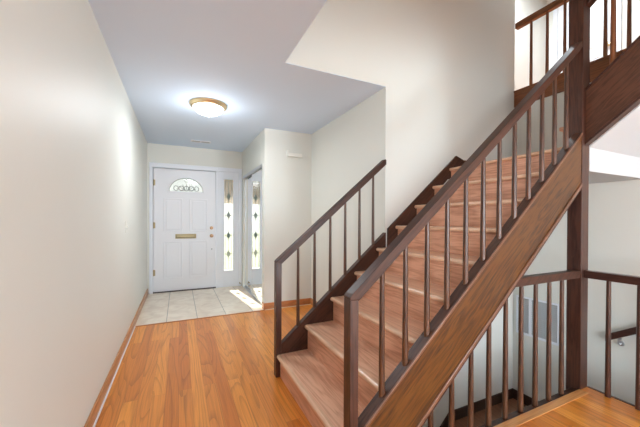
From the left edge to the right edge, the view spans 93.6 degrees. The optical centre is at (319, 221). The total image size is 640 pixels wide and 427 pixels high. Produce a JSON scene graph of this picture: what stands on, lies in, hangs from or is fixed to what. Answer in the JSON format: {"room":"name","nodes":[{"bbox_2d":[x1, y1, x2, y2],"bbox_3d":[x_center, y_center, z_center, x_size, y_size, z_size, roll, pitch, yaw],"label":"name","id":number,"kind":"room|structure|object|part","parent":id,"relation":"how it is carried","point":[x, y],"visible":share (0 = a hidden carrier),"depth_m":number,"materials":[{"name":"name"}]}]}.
{"room":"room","nodes":[
{"label":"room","id":0,"kind":"room"},
{"bbox_2d":[0,0,146,426],"bbox_3d":[-1.446,-0.028,1.845,0.120,2.440,6.570,0,0,-25],"label":"wall","id":1,"kind":"structure","parent":0,"point":[73,143],"depth_m":1.34,"materials":[{"name":"paint"}]},
{"bbox_2d":[84,289,147,426],"bbox_3d":[-1.386,1.148,1.882,0.024,0.088,6.570,0,0,-25],"label":"baseboard","id":2,"kind":"structure","parent":1,"relation":"attached to","point":[97,405],"depth_m":2.21,"materials":[{"name":"orange wood"}]},
{"bbox_2d":[147,143,241,293],"bbox_3d":[-1.831,-0.048,5.376,2.425,2.440,0.150,0,0,-25],"label":"wall","id":3,"kind":"structure","parent":0,"point":[156,153],"depth_m":5.08,"materials":[{"name":"paint"}]},
{"bbox_2d":[149,162,217,293],"bbox_3d":[-2.299,0.107,5.109,1.051,2.130,0.157,0,0,-25],"label":"door","id":4,"kind":"structure","parent":3,"relation":"in","point":[183,226],"depth_m":5.08,"materials":[{"name":"white paint"}]},
{"bbox_3d":[-2.459,0.641,5.029,0.285,0.620,0.009,0,0,-25],"label":"raised panel","id":5,"kind":"part","parent":4,"relation":"part of","materials":[{"name":"white paint"}]},
{"bbox_3d":[-2.456,-0.108,5.024,0.285,0.560,0.009,0,0,-25],"label":"raised panel","id":6,"kind":"part","parent":4,"relation":"part of","materials":[{"name":"white paint"}]},
{"bbox_3d":[-2.271,-0.624,5.108,0.580,0.275,0.012,0,0,-25],"label":"fanlight frame","id":7,"kind":"part","parent":4,"relation":"part of","materials":[{"name":"white glass"}]},
{"bbox_3d":[-2.101,0.642,5.196,0.285,0.620,0.009,0,0,-25],"label":"raised panel","id":8,"kind":"part","parent":4,"relation":"part of","materials":[{"name":"white paint"}]},
{"bbox_3d":[-2.098,-0.108,5.192,0.285,0.560,0.009,0,0,-25],"label":"raised panel","id":9,"kind":"part","parent":4,"relation":"part of","materials":[{"name":"white paint"}]},
{"bbox_2d":[217,167,241,287],"bbox_3d":[-1.628,0.108,5.410,0.420,2.130,0.064,0,0,-25],"label":"window","id":10,"kind":"structure","parent":3,"relation":"in","point":[225,278],"depth_m":5.41,"materials":[{"name":"white paint"}]},
{"bbox_2d":[135,310,264,326],"bbox_3d":[-1.415,1.180,3.687,1.505,0.006,0.024,0,0,-25],"label":"trim","id":11,"kind":"structure","parent":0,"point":[258,310],"depth_m":3.65,"materials":[{"name":"orange wood"}]},
{"bbox_2d":[88,0,385,151],"bbox_3d":[1.252,-2.629,0.304,8.520,2.800,11.920,0,0,-25],"label":"ceiling","id":12,"kind":"structure","parent":0,"point":[166,54],"depth_m":2.47,"materials":[{"name":"paint"}]},
{"bbox_2d":[191,140,210,143],"bbox_3d":[-1.882,-1.261,4.742,0.290,0.008,0.110,0,0,-25],"label":"ceiling vent","id":13,"kind":"object","parent":12,"relation":"in","point":[198,141],"visible":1,"depth_m":4.72,"materials":[{"name":"white metal"}]},
{"bbox_2d":[189,97,226,117],"bbox_3d":[-1.196,-1.184,3.220,0.384,0.140,0.384,0,0,-25],"label":"ceiling lamp","id":14,"kind":"object","parent":12,"relation":"attached to","point":[209,107],"visible":1,"depth_m":3.12,"materials":[{"name":"white glass"}]},
{"bbox_3d":[-1.196,-1.181,3.220,0.316,0.079,0.316,0,0,-25],"label":"lamp shade","id":15,"kind":"part","parent":14,"relation":"part of","materials":[{"name":"white glass"}]},
{"bbox_2d":[242,128,271,302],"bbox_3d":[-0.724,-0.041,4.930,0.800,2.440,1.600,0,0,-25],"label":"wall","id":16,"kind":"structure","parent":0,"point":[259,151],"depth_m":4.08,"materials":[{"name":"paint"}]},
{"bbox_2d":[243,164,261,305],"bbox_3d":[-1.058,0.185,4.774,0.076,1.982,1.340,0,0,-25],"label":"door track","id":17,"kind":"object","parent":16,"relation":"attached to","point":[260,165],"visible":0.61,"depth_m":4.74,"materials":[{"name":"silver metal"}]},
{"bbox_2d":[245,174,251,290],"bbox_3d":[-1.182,0.188,5.070,0.018,1.933,0.700,0,0,-25],"label":"closet door","id":18,"kind":"structure","parent":17,"relation":"attached to","point":[248,180],"depth_m":5.15,"materials":[{"name":"white mirror"}]},
{"bbox_2d":[251,168,261,303],"bbox_3d":[-0.935,0.192,4.478,0.018,1.933,0.700,0,0,-25],"label":"closet door","id":19,"kind":"structure","parent":17,"relation":"attached to","point":[256,253],"depth_m":4.49,"materials":[{"name":"white mirror"}]},
{"bbox_2d":[271,129,311,301],"bbox_3d":[-0.367,-0.036,4.269,0.685,2.440,0.100,0,0,-25],"label":"wall","id":20,"kind":"structure","parent":0,"point":[291,176],"depth_m":4.20,"materials":[{"name":"paint"}]},
{"bbox_2d":[262,298,310,309],"bbox_3d":[-0.462,1.141,4.219,0.697,0.085,0.104,0,0,-25],"label":"baseboard","id":21,"kind":"structure","parent":20,"relation":"attached to","point":[288,303],"depth_m":4.17,"materials":[{"name":"orange wood"}]},
{"bbox_2d":[287,150,301,157],"bbox_3d":[-0.355,-0.946,4.188,0.215,0.090,0.045,0,0,-25],"label":"door chime","id":22,"kind":"object","parent":20,"relation":"attached to","point":[297,155],"visible":1,"depth_m":4.16,"materials":[{"name":"beige plastic"}]},
{"bbox_2d":[95,286,639,426],"bbox_3d":[0.373,1.318,-0.081,6.610,0.222,11.920,0,0,-25],"label":"floor","id":23,"kind":"structure","parent":0,"point":[218,371],"depth_m":2.31,"materials":[{"name":"brown wood"}]},
{"bbox_2d":[277,132,582,426],"bbox_3d":[0.813,0.257,2.265,2.042,1.883,1.124,0,0,-25],"label":"staircase","id":24,"kind":"structure","parent":23,"relation":"on","point":[311,359],"depth_m":1.94,"materials":[{"name":"red wood"}]},
{"bbox_2d":[274,159,385,377],"bbox_3d":[0.121,0.315,2.534,1.031,1.760,0.057,0,0,-25],"label":"stair railing","id":25,"kind":"object","parent":24,"relation":"on","point":[308,233],"visible":1,"depth_m":2.45,"materials":[{"name":"brown wood"}]},
{"bbox_3d":[0.123,-0.120,2.532,1.031,0.891,0.057,0,0,-25],"label":"handrail","id":26,"kind":"part","parent":25,"relation":"part of","materials":[{"name":"brown wood"}]},
{"bbox_2d":[344,41,582,426],"bbox_3d":[0.987,-0.042,1.761,1.908,2.488,0.059,0,0,-25],"label":"stair railing","id":27,"kind":"object","parent":24,"relation":"on","point":[376,270],"visible":1,"depth_m":1.61,"materials":[{"name":"brown wood"}]},
{"bbox_3d":[0.989,-0.464,1.759,1.908,1.646,0.059,0,0,-25],"label":"handrail","id":28,"kind":"part","parent":27,"relation":"part of","materials":[{"name":"brown wood"}]},
{"bbox_2d":[428,270,579,426],"bbox_3d":[1.121,0.804,1.832,1.609,0.907,0.056,0,0,-25],"label":"guard railing","id":29,"kind":"object","parent":24,"relation":"attached to","point":[534,279],"visible":0.87,"depth_m":1.90,"materials":[{"name":"brown wood"}]},
{"bbox_3d":[1.116,1.236,1.842,1.609,0.043,0.035,0,0,-25],"label":"rail","id":30,"kind":"part","parent":29,"relation":"part of","materials":[{"name":"brown wood"}]},
{"bbox_3d":[1.493,0.377,2.004,0.791,0.052,0.056,0,0,-25],"label":"handrail","id":31,"kind":"part","parent":29,"relation":"part of","materials":[{"name":"brown wood"}]},
{"bbox_2d":[490,389,588,426],"bbox_3d":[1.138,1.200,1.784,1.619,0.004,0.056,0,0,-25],"label":"trim","id":32,"kind":"structure","parent":23,"relation":"on","point":[525,417],"depth_m":1.92,"materials":[{"name":"brown wood"}]},
{"bbox_2d":[587,386,634,406],"bbox_3d":[2.156,1.315,1.748,0.020,0.224,0.975,0,0,-25],"label":"trim","id":33,"kind":"structure","parent":23,"relation":"attached to","point":[587,386],"depth_m":2.05,"materials":[{"name":"brown wood"}]},
{"bbox_2d":[584,270,639,410],"bbox_3d":[2.120,0.778,1.744,0.058,0.848,0.945,0,0,-25],"label":"guard railing","id":34,"kind":"object","parent":23,"relation":"on","point":[605,276],"visible":1,"depth_m":2.04,"materials":[{"name":"brown wood"}]},
{"bbox_3d":[2.121,0.380,1.742,0.058,0.052,0.945,0,0,-25],"label":"handrail","id":35,"kind":"part","parent":34,"relation":"part of","materials":[{"name":"brown wood"}]},
{"bbox_2d":[285,0,514,426],"bbox_3d":[0.650,-0.030,3.745,2.860,7.840,1.713,0,0,-25],"label":"wall","id":36,"kind":"structure","parent":0,"point":[446,68],"depth_m":3.07,"materials":[{"name":"paint"}]},
{"bbox_2d":[454,388,531,420],"bbox_3d":[2.092,2.046,2.796,1.050,0.110,1.257,0,0,-25],"label":"baseboard","id":37,"kind":"structure","parent":36,"relation":"attached to","point":[461,412],"depth_m":3.37,"materials":[{"name":"black wood"}]},
{"bbox_2d":[454,398,526,426],"bbox_3d":[1.334,3.055,1.397,3.610,1.900,3.357,0,0,-25],"label":"floor","id":38,"kind":"structure","parent":0,"point":[479,417],"depth_m":3.26,"materials":[{"name":"brown wood"}]},
{"bbox_2d":[440,412,448,426],"bbox_3d":[0.840,2.838,2.362,1.585,1.700,0.986,0,0,-25],"label":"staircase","id":39,"kind":"structure","parent":38,"relation":"on","point":[445,421],"depth_m":3.10,"materials":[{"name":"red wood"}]},
{"bbox_2d":[566,0,589,389],"bbox_3d":[1.886,0.978,2.207,0.095,5.850,0.090,0,0,-25],"label":"post","id":40,"kind":"object","parent":38,"relation":"on","point":[579,13],"visible":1,"depth_m":2.17,"materials":[{"name":"brown wood"}]},
{"bbox_2d":[513,92,639,404],"bbox_3d":[4.130,1.299,-0.164,0.120,5.250,8.577,0,0,-25],"label":"wall","id":41,"kind":"structure","parent":0,"point":[614,207],"depth_m":2.86,"materials":[{"name":"paint"}]},
{"bbox_2d":[516,295,558,345],"bbox_3d":[2.411,1.084,3.341,0.012,0.440,0.445,0,0,-25],"label":"air vent","id":42,"kind":"object","parent":41,"relation":"in","point":[528,302],"visible":0.76,"depth_m":3.30,"materials":[{"name":"white paint"}]},
{"bbox_2d":[514,48,625,107],"bbox_3d":[2.870,-1.441,2.472,0.126,0.192,2.454,0,0,-25],"label":"trim","id":43,"kind":"structure","parent":41,"relation":"attached to","point":[597,66],"depth_m":3.12,"materials":[{"name":"brown wood"}]},
{"bbox_2d":[515,0,631,84],"bbox_3d":[2.856,-1.938,2.462,0.058,0.803,2.454,0,0,-25],"label":"guard railing","id":44,"kind":"object","parent":43,"relation":"on","point":[547,9],"visible":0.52,"depth_m":3.17,"materials":[{"name":"brown wood"}]},
{"bbox_3d":[2.857,-2.307,2.460,0.058,0.066,2.454,0,0,-25],"label":"handrail","id":45,"kind":"part","parent":44,"relation":"part of","materials":[{"name":"brown wood"}]},
{"bbox_2d":[611,327,635,345],"bbox_3d":[2.886,0.710,2.258,0.075,0.828,1.125,0,0,-25],"label":"wall handrail","id":46,"kind":"object","parent":41,"relation":"attached to","point":[618,335],"visible":0.77,"depth_m":2.65,"materials":[{"name":"brown wood"}]},
{"bbox_3d":[2.868,0.698,2.249,0.035,0.804,1.125,0,0,-25],"label":"handrail","id":47,"kind":"part","parent":46,"relation":"part of","materials":[{"name":"brown wood"}]},
{"bbox_2d":[514,0,639,90],"bbox_3d":[2.477,-2.714,1.967,4.890,2.440,4.490,0,0,-25],"label":"wall","id":48,"kind":"structure","parent":0,"point":[523,8],"depth_m":4.65,"materials":[{"name":"paint"}]},
{"bbox_2d":[553,0,621,72],"bbox_3d":[3.859,-2.551,4.401,0.078,2.100,0.820,0,0,-25],"label":"window","id":49,"kind":"structure","parent":48,"relation":"in","point":[597,9],"depth_m":4.29,"materials":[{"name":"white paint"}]},
{"bbox_3d":[3.882,-2.526,4.412,0.009,1.750,0.520,0,0,-25],"label":"raised panel","id":50,"kind":"part","parent":49,"relation":"part of","materials":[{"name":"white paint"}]},
{"bbox_2d":[589,147,639,183],"bbox_3d":[2.089,-0.458,2.857,1.010,0.177,1.112,0,0,-25],"label":"ceiling","id":51,"kind":"structure","parent":0,"point":[604,166],"depth_m":2.37,"materials":[{"name":"paint"}]},
{"bbox_2d":[589,104,639,157],"bbox_3d":[2.522,-0.847,2.043,0.916,0.623,0.725,0,0,-25],"label":"ceiling","id":52,"kind":"structure","parent":0,"point":[623,137],"depth_m":2.17,"materials":[{"name":"paint"}]},
{"bbox_3d":[2.047,-0.534,2.864,1.080,0.028,1.062,0,0,-25],"label":"floor","id":53,"kind":"structure","parent":0,"visible":0},
{"bbox_2d":[559,36,639,144],"bbox_3d":[2.464,-1.037,2.093,0.978,0.989,0.977,0,0,-25],"label":"staircase","id":54,"kind":"structure","parent":53,"relation":"on","point":[614,93],"depth_m":2.02,"materials":[{"name":"brown wood"}]},
{"bbox_2d":[586,0,615,63],"bbox_3d":[2.082,-1.614,1.831,0.058,1.125,0.725,0,0,-25],"label":"stair railing","id":55,"kind":"object","parent":54,"relation":"on","point":[589,3],"visible":0.82,"depth_m":2.03,"materials":[{"name":"brown wood"}]},
{"bbox_3d":[2.083,-1.859,1.829,0.058,0.635,0.725,0,0,-25],"label":"handrail","id":56,"kind":"part","parent":55,"relation":"part of","materials":[{"name":"brown wood"}]},
{"label":"outside","id":57,"kind":"structure","parent":0,"visible":0},
{"bbox_2d":[224,234,232,269],"bbox_3d":[-6.691,1.294,16.599,18.000,0.100,24.280,0,0,-25],"label":"ground","id":58,"kind":"structure","parent":57,"point":[225,237],"depth_m":12.41,"materials":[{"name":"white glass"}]}
]}

